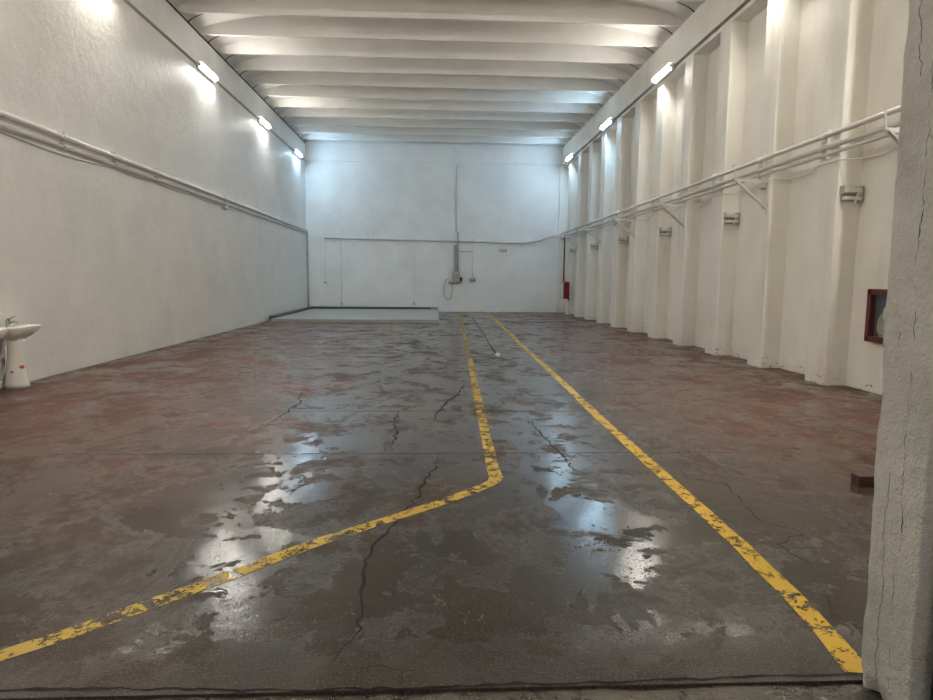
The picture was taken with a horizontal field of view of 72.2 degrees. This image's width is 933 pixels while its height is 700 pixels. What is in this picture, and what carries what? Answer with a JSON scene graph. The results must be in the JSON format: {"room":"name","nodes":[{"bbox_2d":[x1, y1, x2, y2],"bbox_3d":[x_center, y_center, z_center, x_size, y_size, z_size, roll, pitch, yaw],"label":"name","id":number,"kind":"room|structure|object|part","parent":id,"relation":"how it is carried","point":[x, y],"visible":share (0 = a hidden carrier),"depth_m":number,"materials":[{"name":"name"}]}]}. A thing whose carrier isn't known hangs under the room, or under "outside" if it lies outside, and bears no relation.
{"room":"empty warehouse","nodes":[
{"label":"empty warehouse","id":0,"kind":"room"},
{"bbox_2d":[0,0,307,388],"bbox_3d":[-6.567,-4.537,14.874,0.250,8.600,26.750,0,6,-3],"label":"wall","id":1,"kind":"structure","parent":0,"point":[110,264],"depth_m":11.82,"materials":[{"name":"white paint"}]},
{"bbox_2d":[0,110,307,231],"bbox_3d":[-6.392,-3.815,14.938,0.121,0.197,26.500,0,6,-3],"label":"pipe","id":2,"kind":"object","parent":1,"relation":"attached to","point":[60,134],"visible":1,"depth_m":11.28,"materials":[{"name":"white metal"}]},
{"bbox_2d":[0,122,307,233],"bbox_3d":[-6.393,-3.682,14.973,0.098,0.150,26.540,0,6,-3],"label":"pipe","id":3,"kind":"object","parent":1,"relation":"attached to","point":[61,145],"visible":1,"depth_m":11.28,"materials":[{"name":"white metal"}]},
{"bbox_2d":[0,130,222,204],"bbox_3d":[-6.162,-2.973,9.452,0.022,0.116,15.401,0,6,-3],"label":"cable","id":4,"kind":"object","parent":3,"relation":"hanging from","point":[0,130],"visible":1,"depth_m":10.59,"materials":[{"name":"grey plastic"}]},
{"bbox_2d":[195,61,217,82],"bbox_3d":[-6.428,-6.875,15.852,0.145,0.152,1.200,0,6,-3],"label":"tube light","id":5,"kind":"object","parent":1,"relation":"attached to","point":[200,66],"visible":1,"depth_m":15.75,"materials":[{"name":"white paint"}]},
{"bbox_2d":[197,61,217,76],"bbox_3d":[-6.427,-6.945,15.844,0.145,0.012,1.200,0,6,-3],"label":"hood","id":6,"kind":"object","parent":5,"relation":"attached to","point":[198,62],"depth_m":15.68,"materials":[{"name":"white paint"}]},
{"bbox_2d":[123,0,305,159],"bbox_3d":[-6.455,-7.133,14.587,0.130,0.715,26.750,0,6,-3],"label":"beam","id":7,"kind":"structure","parent":1,"relation":"attached to","point":[159,14],"depth_m":15.95,"materials":[{"name":"white paint"}]},
{"bbox_2d":[166,0,304,142],"bbox_3d":[-6.440,-7.503,14.547,0.114,0.055,26.750,0,6,-3],"label":"trim","id":8,"kind":"structure","parent":1,"relation":"attached to","point":[174,8],"depth_m":17.21,"materials":[{"name":"grey"}]},
{"bbox_2d":[257,116,270,129],"bbox_3d":[-6.671,-7.460,21.063,0.145,0.152,1.200,0,6,-3],"label":"tube light","id":9,"kind":"object","parent":1,"relation":"attached to","point":[266,125],"visible":1,"depth_m":20.97,"materials":[{"name":"white paint"}]},
{"bbox_2d":[293,149,302,157],"bbox_3d":[-6.913,-8.040,26.225,0.145,0.152,1.200,0,6,-3],"label":"tube light","id":10,"kind":"object","parent":1,"relation":"attached to","point":[296,152],"visible":0.99,"depth_m":26.08,"materials":[{"name":"white paint"}]},
{"bbox_2d":[307,232,308,306],"bbox_3d":[-7.021,-3.481,28.365,0.068,3.453,0.109,0,6,-3],"label":"pipe","id":11,"kind":"object","parent":1,"relation":"attached to","point":[307,232],"visible":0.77,"depth_m":28.34,"materials":[{"name":"grey metal"}]},
{"bbox_2d":[304,140,563,311],"bbox_3d":[-1.225,-6.022,28.556,12.200,8.600,0.250,0,6,-3],"label":"wall","id":12,"kind":"structure","parent":0,"point":[388,200],"depth_m":28.51,"materials":[{"name":"white paint"}]},
{"bbox_2d":[340,257,342,304],"bbox_3d":[-5.564,-3.463,28.474,0.130,2.920,0.076,0,6,-3],"label":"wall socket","id":13,"kind":"object","parent":12,"relation":"attached to","point":[341,303],"visible":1,"depth_m":28.51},
{"bbox_2d":[304,141,563,164],"bbox_3d":[-1.362,-8.639,28.130,11.370,0.805,0.060,0,6,-3],"label":"beam","id":14,"kind":"structure","parent":12,"relation":"attached to","point":[314,151],"depth_m":28.10,"materials":[{"name":"white paint"}]},
{"bbox_2d":[324,235,560,243],"bbox_3d":[-1.029,-4.975,28.479,10.491,0.416,0.310,0,6,-1],"label":"pipe","id":15,"kind":"object","parent":12,"relation":"attached to","point":[367,238],"visible":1,"depth_m":28.49,"materials":[{"name":"grey metal"}]},
{"bbox_2d":[456,165,456,230],"bbox_3d":[-0.453,-6.718,28.368,0.044,2.840,0.044,0,6,-3],"label":"conduit","id":16,"kind":"object","parent":12,"relation":"attached to","point":[456,165],"visible":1,"depth_m":28.35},
{"bbox_2d":[444,232,472,299],"bbox_3d":[-0.366,-3.752,28.627,1.302,3.032,0.185,0,6,-3],"label":"station","id":17,"kind":"object","parent":12,"relation":"attached to","point":[456,278],"visible":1,"depth_m":28.59,"materials":[{"name":"grey plastic"}]},
{"bbox_2d":[470,248,474,280],"bbox_3d":[0.273,-3.949,28.692,0.240,1.725,0.076,0,6,-3],"label":"wall socket","id":18,"kind":"object","parent":12,"relation":"attached to","point":[472,278],"visible":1,"depth_m":28.74,"materials":[{"name":"grey plastic"}]},
{"bbox_2d":[533,270,536,311],"bbox_3d":[3.099,-2.671,28.983,0.180,1.920,0.050,0,6,-3],"label":"pipe","id":19,"kind":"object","parent":12,"relation":"attached to","point":[533,270],"depth_m":28.95,"materials":[{"name":"white metal"}]},
{"bbox_2d":[168,0,705,145],"bbox_3d":[-0.550,-8.097,14.377,12.300,1.312,28.710,0,6,-3],"label":"ceiling","id":20,"kind":"structure","parent":0,"point":[465,71],"depth_m":17.17,"materials":[{"name":"paint"}]},
{"bbox_2d":[0,312,881,699],"bbox_3d":[-0.642,-0.134,15.768,12.200,0.251,27.005,0,6,-3],"label":"floor","id":21,"kind":"structure","parent":0,"point":[125,482],"depth_m":4.06,"materials":[{"name":"red paint"}]},
{"bbox_2d":[0,316,40,388],"bbox_3d":[-5.959,0.022,8.549,0.395,0.955,0.620,0,6,-3],"label":"sink","id":22,"kind":"object","parent":21,"relation":"on","point":[14,344],"visible":0.97,"depth_m":8.46,"materials":[{"name":"white ceramic"}]},
{"bbox_2d":[5,316,17,326],"bbox_3d":[-6.039,-0.376,8.500,0.161,0.155,0.060,0,6,-3],"label":"faucet","id":23,"kind":"object","parent":22,"relation":"on","point":[8,322],"depth_m":8.48,"materials":[{"name":"silver metal"}]},
{"bbox_2d":[0,324,40,340],"bbox_3d":[-5.957,-0.229,8.520,0.395,0.200,0.620,0,6,-3],"label":"basin","id":24,"kind":"object","parent":22,"relation":"in","point":[15,332],"depth_m":8.40,"materials":[{"name":"white ceramic"}]},
{"bbox_2d":[0,312,502,660],"bbox_3d":[-1.159,-0.246,15.584,3.123,0.001,26.701,0,6,-3],"label":"painted line","id":25,"kind":"object","parent":21,"relation":"on","point":[28,646],"visible":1,"depth_m":3.48,"materials":[{"name":"yellow paint"}]},
{"bbox_2d":[269,306,438,322],"bbox_3d":[-4.010,-1.439,25.110,5.838,0.230,7.346,0,6,-3],"label":"plinth","id":26,"kind":"object","parent":21,"relation":"on","point":[313,313],"visible":0.94,"depth_m":23.82,"materials":[{"name":"white concrete"}]},
{"bbox_2d":[472,317,499,355],"bbox_3d":[0.405,-0.584,18.529,0.082,0.052,12.322,0,6,-2],"label":"cable","id":27,"kind":"object","parent":21,"relation":"on","point":[496,354],"visible":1,"depth_m":14.41,"materials":[{"name":"black rubber"}]},
{"bbox_2d":[486,312,862,672],"bbox_3d":[1.198,-0.240,15.710,0.712,0.001,26.670,0,6,-3],"label":"painted line","id":28,"kind":"object","parent":21,"relation":"on","point":[853,663],"visible":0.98,"depth_m":3.45,"materials":[{"name":"yellow paint"}]},
{"bbox_2d":[851,473,873,486],"bbox_3d":[2.981,0.963,4.760,0.190,0.078,0.100,0,6,-3],"label":"wooden block","id":29,"kind":"object","parent":21,"relation":"on","point":[859,479],"visible":0.56,"depth_m":4.71,"materials":[{"name":"brown wood"}]},
{"bbox_2d":[556,0,908,394],"bbox_3d":[5.120,-4.499,15.424,0.750,8.600,26.750,0,6,-3],"label":"wall","id":30,"kind":"structure","parent":0,"point":[787,287],"depth_m":11.26,"materials":[{"name":"white paint"}]},
{"bbox_2d":[560,282,569,300],"bbox_3d":[4.217,-2.521,27.405,0.279,0.790,0.620,0,6,-3],"label":"box","id":31,"kind":"object","parent":30,"relation":"attached to","point":[564,294],"visible":1,"depth_m":27.11,"materials":[{"name":"red metal"}]},
{"bbox_3d":[4.083,-2.556,27.395,0.010,0.620,0.530,0,6,-3],"label":"glass panel","id":32,"kind":"part","parent":31,"relation":"part of","materials":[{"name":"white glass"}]},
{"bbox_2d":[563,235,565,281],"bbox_3d":[4.164,-3.903,27.278,0.068,1.995,0.068,0,6,-3],"label":"pipe","id":33,"kind":"object","parent":31,"relation":"on","point":[564,235],"visible":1,"depth_m":27.27,"materials":[{"name":"metal"}]},
{"bbox_2d":[565,153,574,161],"bbox_3d":[4.307,-7.986,26.605,0.145,0.152,1.200,0,6,-3],"label":"tube light","id":34,"kind":"object","parent":30,"relation":"attached to","point":[571,156],"visible":1,"depth_m":26.44,"materials":[{"name":"white paint"}]},
{"bbox_2d":[563,230,578,248],"bbox_3d":[4.141,-4.353,25.429,0.629,0.831,0.060,0,6,-3],"label":"wall bracket","id":35,"kind":"object","parent":30,"relation":"attached to","point":[563,230],"visible":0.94,"depth_m":25.40,"materials":[{"name":"white metal"}]},
{"bbox_2d":[570,248,575,252],"bbox_3d":[4.533,-4.204,27.150,0.287,0.263,0.128,0,6,-3],"label":"stub","id":36,"kind":"object","parent":30,"relation":"attached to","point":[572,250],"visible":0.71,"depth_m":27.10,"materials":[{"name":"grey metal"}]},
{"bbox_2d":[584,222,601,246],"bbox_3d":[4.311,-3.945,21.788,0.629,0.831,0.060,0,6,-3],"label":"wall bracket","id":37,"kind":"object","parent":30,"relation":"attached to","point":[586,229],"visible":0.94,"depth_m":21.77,"materials":[{"name":"grey metal"}]},
{"bbox_2d":[590,243,598,249],"bbox_3d":[4.703,-3.795,23.509,0.287,0.263,0.128,0,6,-3],"label":"stub","id":38,"kind":"object","parent":30,"relation":"attached to","point":[593,246],"visible":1,"depth_m":23.46,"materials":[{"name":"grey metal"}]},
{"bbox_2d":[600,118,613,130],"bbox_3d":[4.576,-7.340,20.847,0.145,0.152,1.200,0,6,-3],"label":"tube light","id":39,"kind":"object","parent":30,"relation":"attached to","point":[610,121],"visible":1,"depth_m":20.75,"materials":[{"name":"white paint"}]},
{"bbox_2d":[618,236,627,244],"bbox_3d":[4.873,-3.386,19.868,0.287,0.263,0.128,0,6,-3],"label":"stub","id":40,"kind":"object","parent":30,"relation":"attached to","point":[622,240],"visible":1,"depth_m":19.82,"materials":[{"name":"grey metal"}]},
{"bbox_2d":[614,210,635,239],"bbox_3d":[4.481,-3.536,18.146,0.629,0.831,0.060,0,6,-3],"label":"wall bracket","id":41,"kind":"object","parent":30,"relation":"attached to","point":[615,219],"visible":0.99,"depth_m":18.12,"materials":[{"name":"white metal"}]},
{"bbox_3d":[4.489,-3.685,18.130,0.592,0.071,0.046,0,6,-3],"label":"arm","id":42,"kind":"part","parent":41,"relation":"part of","materials":[{"name":"white paint"}]},
{"bbox_2d":[650,196,655,212],"bbox_3d":[4.791,-3.736,16.452,0.149,0.420,0.060,0,6,-3],"label":"clamp","id":43,"kind":"object","parent":30,"relation":"attached to","point":[654,203],"visible":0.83,"depth_m":16.43,"materials":[{"name":"white metal"}]},
{"bbox_2d":[563,0,750,164],"bbox_3d":[5.082,-7.110,15.129,0.370,0.745,26.750,0,6,-3],"label":"beam","id":44,"kind":"structure","parent":30,"relation":"attached to","point":[711,15],"depth_m":15.81,"materials":[{"name":"white paint"}]},
{"bbox_2d":[652,63,674,84],"bbox_3d":[4.817,-6.760,15.685,0.145,0.152,1.200,0,6,-3],"label":"tube light","id":45,"kind":"object","parent":30,"relation":"attached to","point":[669,67],"visible":1,"depth_m":15.58,"materials":[{"name":"white paint"}]},
{"bbox_2d":[652,63,671,78],"bbox_3d":[4.818,-6.830,15.677,0.145,0.012,1.200,0,6,-3],"label":"hood","id":46,"kind":"object","parent":45,"relation":"attached to","point":[669,64],"depth_m":15.58,"materials":[{"name":"white paint"}]},
{"bbox_2d":[659,227,671,237],"bbox_3d":[5.043,-2.978,16.227,0.287,0.263,0.128,0,6,-3],"label":"stub","id":47,"kind":"object","parent":30,"relation":"attached to","point":[666,232],"visible":1,"depth_m":16.18,"materials":[{"name":"grey metal"}]},
{"bbox_2d":[659,193,685,230],"bbox_3d":[4.652,-3.127,14.505,0.629,0.831,0.060,0,6,-3],"label":"wall bracket","id":48,"kind":"object","parent":30,"relation":"attached to","point":[662,205],"visible":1,"depth_m":14.48,"materials":[{"name":"white metal"}]},
{"bbox_3d":[4.659,-3.277,14.489,0.592,0.071,0.046,0,6,-3],"label":"arm","id":49,"kind":"part","parent":48,"relation":"part of","materials":[{"name":"white paint"}]},
{"bbox_3d":[4.947,-3.032,14.530,0.014,0.640,0.060,0,6,-3],"label":"wall plate","id":50,"kind":"part","parent":48,"relation":"part of","materials":[{"name":"white paint"}]},
{"bbox_2d":[676,186,683,203],"bbox_3d":[4.876,-3.538,14.631,0.149,0.420,0.060,0,6,-3],"label":"clamp","id":51,"kind":"object","parent":30,"relation":"attached to","point":[681,192],"visible":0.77,"depth_m":14.62,"materials":[{"name":"white metal"}]},
{"bbox_2d":[710,172,718,193],"bbox_3d":[4.961,-3.340,12.810,0.149,0.420,0.060,0,6,-3],"label":"clamp","id":52,"kind":"object","parent":30,"relation":"attached to","point":[716,173],"visible":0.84,"depth_m":12.79,"materials":[{"name":"white metal"}]},
{"bbox_3d":[5.010,-3.340,12.812,0.052,0.420,0.050,0,6,-3],"label":"rail","id":53,"kind":"part","parent":52,"relation":"part of","materials":[{"name":"white metal"}]},
{"bbox_2d":[723,212,739,225],"bbox_3d":[5.214,-2.569,12.586,0.287,0.263,0.128,0,6,-3],"label":"stub","id":54,"kind":"object","parent":30,"relation":"attached to","point":[733,219],"visible":1,"depth_m":12.55,"materials":[{"name":"grey metal"}]},
{"bbox_3d":[5.211,-2.529,12.597,0.240,0.045,0.114,0,6,-3],"label":"rail","id":55,"kind":"part","parent":54,"relation":"part of","materials":[{"name":"white metal"}]},
{"bbox_3d":[5.207,-2.638,12.585,0.250,0.065,0.114,0,6,-3],"label":"rail","id":56,"kind":"part","parent":54,"relation":"part of","materials":[{"name":"white metal"}]},
{"bbox_3d":[5.327,-2.586,12.601,0.060,0.230,0.103,0,6,-3],"label":"bolt plate","id":57,"kind":"part","parent":54,"relation":"part of","materials":[{"name":"metal"}]},
{"bbox_2d":[570,147,897,239],"bbox_3d":[4.944,-3.400,15.816,0.137,0.071,24.844,0,6,-3],"label":"cable","id":58,"kind":"object","parent":30,"relation":"attached to","point":[896,147],"visible":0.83,"depth_m":10.48,"materials":[{"name":"grey plastic"}]},
{"bbox_2d":[733,164,769,214],"bbox_3d":[4.822,-2.719,10.864,0.629,0.831,0.060,0,6,-3],"label":"wall bracket","id":59,"kind":"object","parent":30,"relation":"attached to","point":[738,181],"visible":1,"depth_m":10.84,"materials":[{"name":"white metal"}]},
{"bbox_3d":[4.829,-2.868,10.848,0.592,0.071,0.046,0,6,-3],"label":"arm","id":60,"kind":"part","parent":59,"relation":"part of","materials":[{"name":"white paint"}]},
{"bbox_3d":[5.117,-2.623,10.889,0.014,0.640,0.060,0,6,-3],"label":"wall plate","id":61,"kind":"part","parent":59,"relation":"part of","materials":[{"name":"white paint"}]},
{"bbox_2d":[755,154,765,178],"bbox_3d":[5.046,-3.142,10.988,0.149,0.420,0.060,0,6,-3],"label":"clamp","id":62,"kind":"object","parent":30,"relation":"attached to","point":[763,155],"visible":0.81,"depth_m":10.98,"materials":[{"name":"white metal"}]},
{"bbox_3d":[5.095,-3.142,10.991,0.052,0.420,0.050,0,6,-3],"label":"rail","id":63,"kind":"part","parent":62,"relation":"part of","materials":[{"name":"white metal"}]},
{"bbox_2d":[758,183,766,208],"bbox_3d":[5.082,-2.657,11.010,0.072,0.440,0.180,0,6,-3],"label":"junction box","id":64,"kind":"object","parent":30,"relation":"attached to","point":[762,186],"visible":0.96,"depth_m":10.99,"materials":[{"name":"white paint"}]},
{"bbox_2d":[818,129,831,159],"bbox_3d":[5.132,-2.944,9.167,0.149,0.420,0.060,0,6,-3],"label":"clamp","id":65,"kind":"object","parent":30,"relation":"attached to","point":[828,140],"visible":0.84,"depth_m":9.15,"materials":[{"name":"white metal"}]},
{"bbox_3d":[5.180,-2.943,9.169,0.052,0.420,0.050,0,6,-3],"label":"rail","id":66,"kind":"part","parent":65,"relation":"part of","materials":[{"name":"white metal"}]},
{"bbox_2d":[839,185,863,204],"bbox_3d":[5.384,-2.160,8.944,0.287,0.263,0.128,0,6,-3],"label":"stub","id":67,"kind":"object","parent":30,"relation":"attached to","point":[847,194],"visible":1,"depth_m":8.91,"materials":[{"name":"grey metal"}]},
{"bbox_3d":[5.247,-2.238,8.941,0.014,0.110,0.103,0,6,-3],"label":"plate","id":68,"kind":"part","parent":67,"relation":"part of","materials":[{"name":"metal"}]},
{"bbox_3d":[5.382,-2.120,8.956,0.240,0.045,0.114,0,6,-3],"label":"rail","id":69,"kind":"part","parent":67,"relation":"part of","materials":[{"name":"white metal"}]},
{"bbox_3d":[5.378,-2.230,8.943,0.250,0.065,0.114,0,6,-3],"label":"rail","id":70,"kind":"part","parent":67,"relation":"part of","materials":[{"name":"white metal"}]},
{"bbox_3d":[5.497,-2.178,8.959,0.060,0.230,0.103,0,6,-3],"label":"bolt plate","id":71,"kind":"part","parent":67,"relation":"part of","materials":[{"name":"metal"}]},
{"bbox_2d":[864,289,887,343],"bbox_3d":[5.505,-0.441,8.420,0.117,0.711,0.636,0,6,-3],"label":"cabinet","id":72,"kind":"object","parent":30,"relation":"attached to","point":[876,298],"visible":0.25,"depth_m":8.56,"materials":[{"name":"red metal"}]},
{"bbox_3d":[5.483,-0.443,8.427,0.004,0.570,0.480,0,6,-3],"label":"glass panel","id":73,"kind":"part","parent":72,"relation":"part of","materials":[{"name":"white"}]},
{"bbox_2d":[883,106,899,144],"bbox_3d":[4.992,-2.310,7.223,0.629,0.831,0.060,0,6,-3],"label":"wall bracket","id":74,"kind":"object","parent":30,"relation":"attached to","point":[890,132],"visible":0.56,"depth_m":7.17,"materials":[{"name":"white metal"}]},
{"bbox_3d":[5.000,-2.459,7.206,0.592,0.071,0.046,0,6,-3],"label":"arm","id":75,"kind":"part","parent":74,"relation":"part of","materials":[{"name":"white paint"}]},
{"bbox_2d":[861,0,932,699],"bbox_3d":[1.728,-0.820,2.069,0.562,4.200,0.275,0,6,-3],"label":"pillar","id":76,"kind":"structure","parent":0,"point":[897,657],"depth_m":2.14,"materials":[{"name":"white paint"}]},
{"bbox_3d":[0.029,-3.011,1.729,12.200,8.600,0.300,0,6,-3],"label":"wall","id":77,"kind":"structure","parent":0,"visible":0},
{"bbox_2d":[930,674,932,699],"bbox_3d":[2.179,-0.751,1.886,1.275,4.090,0.070,0,6,-3],"label":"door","id":78,"kind":"structure","parent":77,"relation":"in","point":[931,695],"depth_m":2.09,"materials":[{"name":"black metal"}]},
{"label":"outside","id":79,"kind":"structure","parent":0,"visible":0},
{"bbox_2d":[105,683,882,699],"bbox_3d":[0.221,1.466,0.527,6.500,0.014,3.700,0,6,-3],"label":"threshold","id":80,"kind":"structure","parent":79,"point":[845,691],"depth_m":2.35,"materials":[{"name":"metal"}]},
{"bbox_3d":[5.217,-2.739,7.347,0.149,0.420,0.060,0,6,-3],"label":"clamp","id":81,"kind":"object","parent":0,"visible":0},
{"bbox_2d":[561,133,898,240],"bbox_3d":[4.833,-3.464,15.376,0.056,0.136,26.250,0,6,-3],"label":"pipe","id":82,"kind":"object","parent":81,"relation":"attached to","point":[885,135],"visible":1,"depth_m":10.19,"materials":[{"name":"white metal"}]},
{"bbox_2d":[561,120,899,238],"bbox_3d":[4.814,-3.554,15.365,0.072,0.152,26.250,0,6,-3],"label":"pipe","id":83,"kind":"object","parent":81,"relation":"attached to","point":[896,123],"visible":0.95,"depth_m":10.26,"materials":[{"name":"white metal"}]},
{"bbox_2d":[561,105,900,234],"bbox_3d":[4.816,-3.723,15.346,0.072,0.152,26.250,0,6,-3],"label":"pipe","id":84,"kind":"object","parent":81,"relation":"attached to","point":[897,109],"visible":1,"depth_m":10.32,"materials":[{"name":"white metal"}]}
]}

